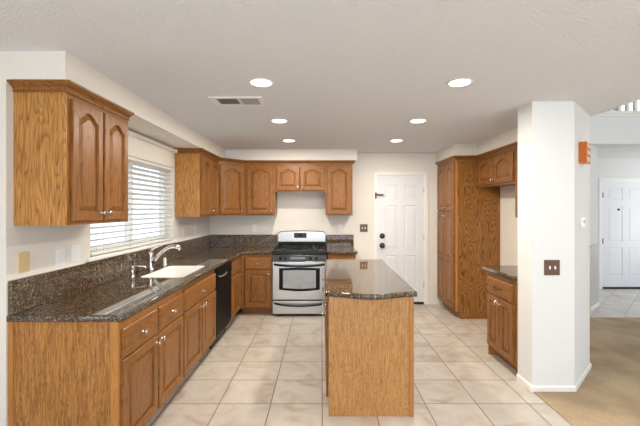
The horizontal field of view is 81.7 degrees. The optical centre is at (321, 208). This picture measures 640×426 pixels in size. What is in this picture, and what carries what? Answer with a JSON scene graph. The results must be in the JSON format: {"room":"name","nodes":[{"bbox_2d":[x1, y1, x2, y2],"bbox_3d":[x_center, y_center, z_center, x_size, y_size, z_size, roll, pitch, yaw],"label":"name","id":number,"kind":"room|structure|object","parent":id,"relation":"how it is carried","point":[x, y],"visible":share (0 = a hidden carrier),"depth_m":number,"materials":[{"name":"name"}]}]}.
{"room":"kitchen","nodes":[
{"label":"kitchen","id":0,"kind":"room"},
{"bbox_2d":[0,51,209,425],"bbox_3d":[-1.845,0.309,4.008,0.170,2.382,3.885,0,0,0],"label":"wall","id":1,"kind":"structure","parent":0,"point":[42,242],"depth_m":2.21,"materials":[{"name":"white paint"}]},
{"bbox_2d":[18,252,29,272],"bbox_3d":[-1.757,0.315,2.185,0.006,0.118,0.078,0,0,0],"label":"wall plate","id":2,"kind":"object","parent":1,"relation":"attached to","point":[23,258],"visible":1,"depth_m":2.18,"materials":[{"name":"beige plastic"}]},
{"bbox_2d":[56,247,64,265],"bbox_3d":[-1.755,0.322,2.490,0.009,0.118,0.085,0,0,0],"label":"wall switch","id":3,"kind":"object","parent":1,"relation":"attached to","point":[60,252],"visible":1,"depth_m":2.48,"materials":[{"name":"white plastic"}]},
{"bbox_2d":[7,80,134,225],"bbox_3d":[-1.584,-0.314,2.429,0.350,0.818,0.727,0,0,0],"label":"upper cabinet","id":4,"kind":"object","parent":1,"relation":"attached to","point":[71,141],"visible":1,"depth_m":2.13,"materials":[{"name":"brown wood"}]},
{"bbox_2d":[71,244,80,261],"bbox_3d":[-1.756,0.315,2.650,0.008,0.118,0.100,0,0,0],"label":"electrical outlet","id":5,"kind":"object","parent":1,"relation":"attached to","point":[75,249],"visible":1,"depth_m":2.64,"materials":[{"name":"white plastic"}]},
{"bbox_2d":[8,235,210,314],"bbox_3d":[-1.748,0.499,3.952,0.021,0.192,3.754,0,0,0],"label":"backsplash","id":6,"kind":"structure","parent":1,"relation":"attached to","point":[28,292],"depth_m":2.67,"materials":[{"name":"brown stone"}]},
{"bbox_2d":[6,51,224,157],"bbox_3d":[-1.595,-0.803,3.947,0.330,0.158,3.765,0,0,0],"label":"soffit","id":7,"kind":"structure","parent":1,"relation":"attached to","point":[148,119],"depth_m":2.48,"materials":[{"name":"white paint"}]},
{"bbox_2d":[86,164,177,261],"bbox_3d":[-1.815,-0.048,3.607,0.170,0.885,1.695,0,0,0],"label":"window","id":8,"kind":"structure","parent":1,"relation":"in","point":[93,249],"depth_m":3.56,"materials":[{"name":"white paint"}]},
{"bbox_2d":[91,156,173,255],"bbox_3d":[-1.775,-0.061,3.607,0.071,0.842,1.559,0,0,0],"label":"window blind","id":9,"kind":"object","parent":8,"relation":"attached to","point":[131,160],"visible":0.73,"depth_m":3.73,"materials":[{"name":"white plastic"}]},
{"bbox_2d":[128,130,177,152],"bbox_3d":[-1.738,-0.690,3.605,0.045,0.044,1.620,0,0,0],"label":"track","id":10,"kind":"object","parent":1,"relation":"attached to","point":[131,133],"visible":0.51,"depth_m":3.76,"materials":[{"name":"white paint"}]},
{"bbox_2d":[151,134,164,136],"bbox_3d":[-1.600,-0.721,3.620,0.120,0.006,0.120,0,0,0],"label":"recessed light","id":11,"kind":"object","parent":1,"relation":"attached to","point":[157,135],"visible":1,"depth_m":3.62,"materials":[{"name":"white paint"}]},
{"bbox_2d":[173,148,220,216],"bbox_3d":[-1.584,-0.314,4.804,0.350,0.818,0.832,0,0,0],"label":"upper cabinet","id":12,"kind":"object","parent":1,"relation":"attached to","point":[196,169],"visible":1,"depth_m":4.44,"materials":[{"name":"brown wood"}]},
{"bbox_2d":[0,0,639,152],"bbox_3d":[0.320,-1.032,1.475,4.500,0.300,8.950,0,0,0],"label":"ceiling","id":13,"kind":"structure","parent":0,"point":[345,74],"depth_m":2.13,"materials":[{"name":"paint"}]},
{"bbox_2d":[208,97,265,105],"bbox_3d":[-0.680,-0.877,3.015,0.420,0.010,0.230,0,0,0],"label":"ceiling vent","id":14,"kind":"object","parent":13,"relation":"in","point":[218,101],"visible":1,"depth_m":3.01,"materials":[{"name":"white metal"}]},
{"bbox_2d":[248,78,273,86],"bbox_3d":[-0.420,-0.879,2.580,0.176,0.006,0.176,0,0,0],"label":"recessed light","id":15,"kind":"object","parent":13,"relation":"in","point":[258,82],"visible":1,"depth_m":2.57,"materials":[{"name":"white paint"}]},
{"bbox_2d":[271,119,287,122],"bbox_3d":[-0.420,-0.879,3.700,0.176,0.006,0.176,0,0,0],"label":"recessed light","id":16,"kind":"object","parent":13,"relation":"in","point":[272,120],"visible":1,"depth_m":3.69,"materials":[{"name":"white paint"}]},
{"bbox_2d":[282,139,295,141],"bbox_3d":[-0.420,-0.879,4.770,0.176,0.006,0.176,0,0,0],"label":"recessed light","id":17,"kind":"object","parent":13,"relation":"in","point":[285,140],"visible":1,"depth_m":4.74,"materials":[{"name":"white paint"}]},
{"bbox_2d":[390,139,402,141],"bbox_3d":[0.965,-0.879,4.770,0.176,0.006,0.176,0,0,0],"label":"recessed light","id":18,"kind":"object","parent":13,"relation":"in","point":[394,140],"visible":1,"depth_m":4.74,"materials":[{"name":"white paint"}]},
{"bbox_2d":[409,119,426,122],"bbox_3d":[0.965,-0.879,3.700,0.176,0.006,0.176,0,0,0],"label":"recessed light","id":19,"kind":"object","parent":13,"relation":"in","point":[412,120],"visible":1,"depth_m":3.67,"materials":[{"name":"white paint"}]},
{"bbox_2d":[447,78,473,86],"bbox_3d":[0.965,-0.879,2.580,0.176,0.006,0.176,0,0,0],"label":"recessed light","id":20,"kind":"object","parent":13,"relation":"in","point":[460,82],"visible":1,"depth_m":2.57,"materials":[{"name":"white paint"}]},
{"bbox_2d":[210,153,441,303],"bbox_3d":[0.395,0.309,5.890,4.310,2.382,0.120,0,0,0],"label":"wall","id":21,"kind":"structure","parent":0,"point":[295,210],"depth_m":5.83,"materials":[{"name":"white paint"}]},
{"bbox_2d":[218,158,244,215],"bbox_3d":[-1.446,-0.314,5.515,0.626,0.818,0.629,0,0,0],"label":"upper cabinet","id":22,"kind":"object","parent":21,"relation":"attached to","point":[231,171],"visible":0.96,"depth_m":5.35,"materials":[{"name":"brown wood"}]},
{"bbox_2d":[211,235,276,246],"bbox_3d":[-1.217,0.499,5.819,1.040,0.192,0.021,0,0,0],"label":"backsplash","id":23,"kind":"structure","parent":21,"relation":"attached to","point":[216,240],"depth_m":5.81,"materials":[{"name":"brown stone"}]},
{"bbox_2d":[252,224,256,231],"bbox_3d":[-1.060,0.300,5.826,0.075,0.118,0.008,0,0,0],"label":"electrical outlet","id":24,"kind":"object","parent":21,"relation":"attached to","point":[254,226],"visible":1,"depth_m":5.82,"materials":[{"name":"white plastic"}]},
{"bbox_2d":[244,160,276,214],"bbox_3d":[-0.925,-0.314,5.651,0.456,0.818,0.354,0,0,0],"label":"upper cabinet","id":25,"kind":"object","parent":21,"relation":"attached to","point":[260,196],"visible":0.99,"depth_m":5.51,"materials":[{"name":"brown wood"}]},
{"bbox_2d":[225,150,356,162],"bbox_3d":[-0.450,-0.803,5.660,1.960,0.158,0.340,0,0,0],"label":"soffit","id":26,"kind":"structure","parent":21,"relation":"attached to","point":[232,154],"depth_m":5.49,"materials":[{"name":"white paint"}]},
{"bbox_2d":[274,160,325,191],"bbox_3d":[-0.318,-0.489,5.651,0.759,0.468,0.354,0,0,0],"label":"upper cabinet","id":27,"kind":"object","parent":21,"relation":"attached to","point":[290,175],"visible":1,"depth_m":5.51,"materials":[{"name":"brown wood"}]},
{"bbox_2d":[326,235,353,246],"bbox_3d":[0.291,0.499,5.819,0.427,0.192,0.021,0,0,0],"label":"backsplash","id":28,"kind":"structure","parent":21,"relation":"attached to","point":[331,240],"depth_m":5.81,"materials":[{"name":"brown stone"}]},
{"bbox_2d":[338,224,342,230],"bbox_3d":[0.300,0.290,5.826,0.075,0.118,0.008,0,0,0],"label":"electrical outlet","id":29,"kind":"object","parent":21,"relation":"attached to","point":[340,226],"visible":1,"depth_m":5.82,"materials":[{"name":"white plastic"}]},
{"bbox_2d":[325,160,355,214],"bbox_3d":[0.286,-0.314,5.654,0.449,0.818,0.350,0,0,0],"label":"upper cabinet","id":30,"kind":"object","parent":21,"relation":"attached to","point":[339,173],"visible":0.98,"depth_m":5.51,"materials":[{"name":"brown wood"}]},
{"bbox_2d":[360,224,367,231],"bbox_3d":[0.665,0.300,5.822,0.122,0.122,0.016,0,0,0],"label":"wall switch","id":31,"kind":"object","parent":21,"relation":"attached to","point":[363,227],"visible":1,"depth_m":5.82,"materials":[{"name":"brown metal"}]},
{"bbox_2d":[374,172,428,303],"bbox_3d":[1.252,0.458,5.859,0.860,2.085,0.183,0,0,0],"label":"door","id":32,"kind":"structure","parent":21,"relation":"in","point":[401,199],"depth_m":5.83,"materials":[{"name":"white paint"}]},
{"bbox_2d":[145,289,639,425],"bbox_3d":[2.335,1.548,2.050,8.530,0.104,10.100,0,0,0],"label":"floor","id":33,"kind":"structure","parent":0,"point":[264,369],"depth_m":3.25,"materials":[{"name":"beige tile"}]},
{"bbox_2d":[8,288,182,425],"bbox_3d":[-1.424,1.067,2.545,0.670,0.865,0.941,0,0,0],"label":"base cabinet","id":34,"kind":"object","parent":33,"relation":"on","point":[60,373],"visible":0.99,"depth_m":2.08,"materials":[{"name":"brown wood"}]},
{"bbox_2d":[7,247,276,321],"bbox_3d":[-1.228,0.615,3.948,1.062,0.040,3.762,0,0,0],"label":"countertop","id":35,"kind":"structure","parent":34,"relation":"on","point":[120,299],"depth_m":2.54,"materials":[{"name":"brown stone"}]},
{"bbox_2d":[130,265,145,276],"bbox_3d":[-1.611,0.545,3.249,0.134,0.100,0.043,0,0,-11],"label":"soap dispenser","id":36,"kind":"object","parent":35,"relation":"on","point":[132,267],"visible":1,"depth_m":3.23,"materials":[{"name":"silver metal"}]},
{"bbox_2d":[148,244,180,269],"bbox_3d":[-1.536,0.470,3.623,0.318,0.250,0.060,0,0,-6],"label":"faucet","id":37,"kind":"object","parent":35,"relation":"on","point":[151,260],"visible":1,"depth_m":3.60,"materials":[{"name":"silver metal"}]},
{"bbox_2d":[141,266,204,277],"bbox_3d":[-1.390,0.681,3.525,0.380,0.178,0.670,0,0,0],"label":"sink","id":38,"kind":"object","parent":35,"relation":"in","point":[170,271],"visible":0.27,"depth_m":3.83,"materials":[{"name":"white ceramic"}]},
{"bbox_2d":[182,270,215,377],"bbox_3d":[-1.423,1.067,3.480,0.669,0.865,0.930,0,0,0],"label":"base cabinet","id":39,"kind":"object","parent":33,"relation":"on","point":[199,296],"visible":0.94,"depth_m":3.39,"materials":[{"name":"brown wood"}]},
{"bbox_2d":[209,261,231,348],"bbox_3d":[-1.415,1.069,4.273,0.671,0.862,0.642,0,0,0],"label":"dishwasher","id":40,"kind":"object","parent":33,"relation":"on","point":[223,273],"visible":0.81,"depth_m":4.21,"materials":[{"name":"black metal"}]},
{"bbox_2d":[231,256,242,319],"bbox_3d":[-1.423,1.067,4.902,0.669,0.865,0.605,0,0,0],"label":"base cabinet","id":41,"kind":"object","parent":33,"relation":"on","point":[236,274],"visible":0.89,"depth_m":4.88,"materials":[{"name":"brown wood"}]},
{"bbox_2d":[241,253,272,313],"bbox_3d":[-0.915,1.067,5.494,0.440,0.865,0.669,0,0,0],"label":"base cabinet","id":42,"kind":"object","parent":33,"relation":"on","point":[257,269],"visible":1,"depth_m":5.19,"materials":[{"name":"brown wood"}]},
{"bbox_2d":[272,230,326,314],"bbox_3d":[-0.307,0.917,5.447,0.759,1.165,0.706,0,0,0],"label":"gas range","id":43,"kind":"object","parent":33,"relation":"on","point":[299,258],"visible":0.93,"depth_m":5.16,"materials":[{"name":"silver metal"}]},
{"bbox_2d":[273,247,326,254],"bbox_3d":[-0.307,0.611,5.444,0.755,0.052,0.551,0,0,0],"label":"cooktop","id":44,"kind":"object","parent":43,"relation":"in","point":[291,250],"depth_m":5.17,"materials":[{"name":"black metal"}]},
{"bbox_2d":[327,254,355,258],"bbox_3d":[0.284,1.067,5.494,0.392,0.865,0.669,0,0,0],"label":"base cabinet","id":45,"kind":"object","parent":33,"relation":"on","point":[329,256],"visible":0.07,"depth_m":5.21,"materials":[{"name":"brown wood"}]},
{"bbox_2d":[326,247,357,253],"bbox_3d":[0.291,0.615,5.505,0.427,0.040,0.649,0,0,0],"label":"countertop","id":46,"kind":"structure","parent":45,"relation":"on","point":[330,250],"depth_m":5.30,"materials":[{"name":"brown stone"}]},
{"bbox_2d":[322,268,413,416],"bbox_3d":[0.336,1.067,3.475,0.663,0.865,1.609,0,0,0],"label":"kitchen island","id":47,"kind":"object","parent":33,"relation":"on","point":[369,344],"visible":0.89,"depth_m":2.68,"materials":[{"name":"brown wood"}]},
{"bbox_2d":[325,259,416,299],"bbox_3d":[0.372,0.615,3.471,0.688,0.040,1.797,0,0,0],"label":"island countertop","id":48,"kind":"structure","parent":47,"relation":"on","point":[364,279],"depth_m":3.04,"materials":[{"name":"brown stone"}]},
{"bbox_2d":[435,155,499,318],"bbox_3d":[2.108,0.389,5.405,0.658,2.223,0.810,0,0,0],"label":"pantry cabinet","id":49,"kind":"object","parent":33,"relation":"on","point":[468,215],"visible":1,"depth_m":5.05,"materials":[{"name":"brown wood"}]},
{"bbox_2d":[487,271,517,371],"bbox_3d":[1.981,1.067,3.543,0.628,0.865,0.556,0,0,0],"label":"base cabinet","id":50,"kind":"object","parent":33,"relation":"on","point":[502,295],"visible":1,"depth_m":3.49,"materials":[{"name":"brown wood"}]},
{"bbox_2d":[482,266,517,280],"bbox_3d":[2.064,0.615,3.581,0.749,0.040,0.638,0,0,0],"label":"countertop","id":51,"kind":"structure","parent":50,"relation":"on","point":[509,272],"depth_m":3.58,"materials":[{"name":"brown stone"}]},
{"bbox_2d":[500,113,589,365],"bbox_3d":[2.485,0.309,4.615,0.090,2.382,2.430,0,0,0],"label":"wall","id":52,"kind":"structure","parent":0,"point":[508,220],"depth_m":4.73,"materials":[{"name":"white paint"}]},
{"bbox_2d":[436,127,517,161],"bbox_3d":[2.120,-0.803,4.617,0.640,0.158,2.425,0,0,0],"label":"soffit","id":53,"kind":"structure","parent":52,"relation":"attached to","point":[511,136],"depth_m":4.91,"materials":[{"name":"white paint"}]},
{"bbox_2d":[476,144,515,187],"bbox_3d":[2.263,-0.506,4.566,0.348,0.433,0.963,0,0,0],"label":"upper cabinet","id":54,"kind":"object","parent":52,"relation":"attached to","point":[496,167],"visible":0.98,"depth_m":4.48,"materials":[{"name":"brown wood"}]},
{"bbox_2d":[511,141,517,217],"bbox_3d":[2.263,-0.314,3.748,0.348,0.818,0.675,0,0,0],"label":"upper cabinet","id":55,"kind":"object","parent":52,"relation":"attached to","point":[515,144],"visible":0.06,"depth_m":4.02,"materials":[{"name":"brown wood"}]},
{"bbox_2d":[518,101,586,385],"bbox_3d":[2.090,0.309,3.194,0.778,2.382,0.301,0,0,-14],"label":"wall column","id":56,"kind":"structure","parent":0,"point":[552,181],"depth_m":3.04,"materials":[{"name":"white paint"}]},
{"bbox_2d":[544,260,559,274],"bbox_3d":[1.888,0.480,3.027,0.128,0.125,0.016,0,0,0],"label":"wall switch","id":57,"kind":"object","parent":56,"relation":"attached to","point":[551,267],"visible":1,"depth_m":3.03,"materials":[{"name":"brown metal"}]},
{"bbox_2d":[516,363,591,392],"bbox_3d":[2.139,1.474,3.208,0.921,0.052,0.326,0,0,-16],"label":"baseboard","id":58,"kind":"structure","parent":56,"relation":"attached to","point":[532,389],"depth_m":3.03,"materials":[{"name":"white paint"}]},
{"bbox_2d":[580,217,584,227],"bbox_3d":[2.267,0.115,3.210,0.023,0.090,0.110,0,0,45],"label":"thermostat","id":59,"kind":"object","parent":56,"relation":"attached to","point":[582,219],"visible":1,"depth_m":3.18,"materials":[{"name":"white plastic"}]},
{"bbox_2d":[579,141,590,163],"bbox_3d":[2.262,-0.480,3.180,0.059,0.176,0.170,0,0,45],"label":"door chime","id":60,"kind":"object","parent":56,"relation":"attached to","point":[584,147],"visible":1,"depth_m":3.13,"materials":[{"name":"orange wood"}]},
{"bbox_2d":[534,317,639,425],"bbox_3d":[4.168,1.506,1.045,4.865,0.028,8.090,0,0,0],"label":"floor","id":61,"kind":"structure","parent":0,"point":[609,394],"depth_m":3.16,"materials":[{"name":"beige carpet"}]},
{"bbox_2d":[590,145,599,307],"bbox_3d":[4.065,0.272,5.611,0.595,2.457,0.134,0,0,-42],"label":"wall","id":62,"kind":"structure","parent":0,"point":[594,150],"depth_m":5.60,"materials":[{"name":"white paint"}]},
{"bbox_2d":[590,302,599,310],"bbox_3d":[4.134,1.474,5.590,0.516,0.052,0.014,0,0,-42],"label":"baseboard","id":63,"kind":"structure","parent":62,"relation":"attached to","point":[596,305],"depth_m":5.57,"materials":[{"name":"white paint"}]},
{"bbox_2d":[590,116,639,157],"bbox_3d":[4.575,-1.179,6.815,4.050,0.443,2.770,0,0,0],"label":"wall","id":64,"kind":"structure","parent":0,"point":[614,136],"depth_m":5.43,"materials":[{"name":"white paint"}]},
{"bbox_2d":[594,111,639,115],"bbox_3d":[4.575,-1.393,5.478,4.050,0.065,0.165,0,0,0],"label":"trim","id":65,"kind":"structure","parent":64,"relation":"attached to","point":[607,113],"depth_m":5.40,"materials":[{"name":"white paint"}]},
{"bbox_2d":[609,101,636,110],"bbox_3d":[4.550,-1.893,5.480,1.900,0.934,0.050,0,0,0],"label":"loft railing","id":66,"kind":"object","parent":65,"relation":"on","point":[635,102],"visible":0.06,"depth_m":5.46,"materials":[{"name":"white paint"}]},
{"bbox_2d":[598,158,639,243],"bbox_3d":[4.575,0.272,7.000,4.050,2.457,0.120,0,0,0],"label":"wall","id":67,"kind":"structure","parent":0,"point":[607,167],"depth_m":6.94,"materials":[{"name":"white paint"}]},
{"bbox_2d":[599,178,639,288],"bbox_3d":[5.705,0.458,6.991,1.010,2.085,0.138,0,0,0],"label":"door","id":68,"kind":"structure","parent":67,"relation":"in","point":[619,198],"depth_m":6.94,"materials":[{"name":"white paint"}]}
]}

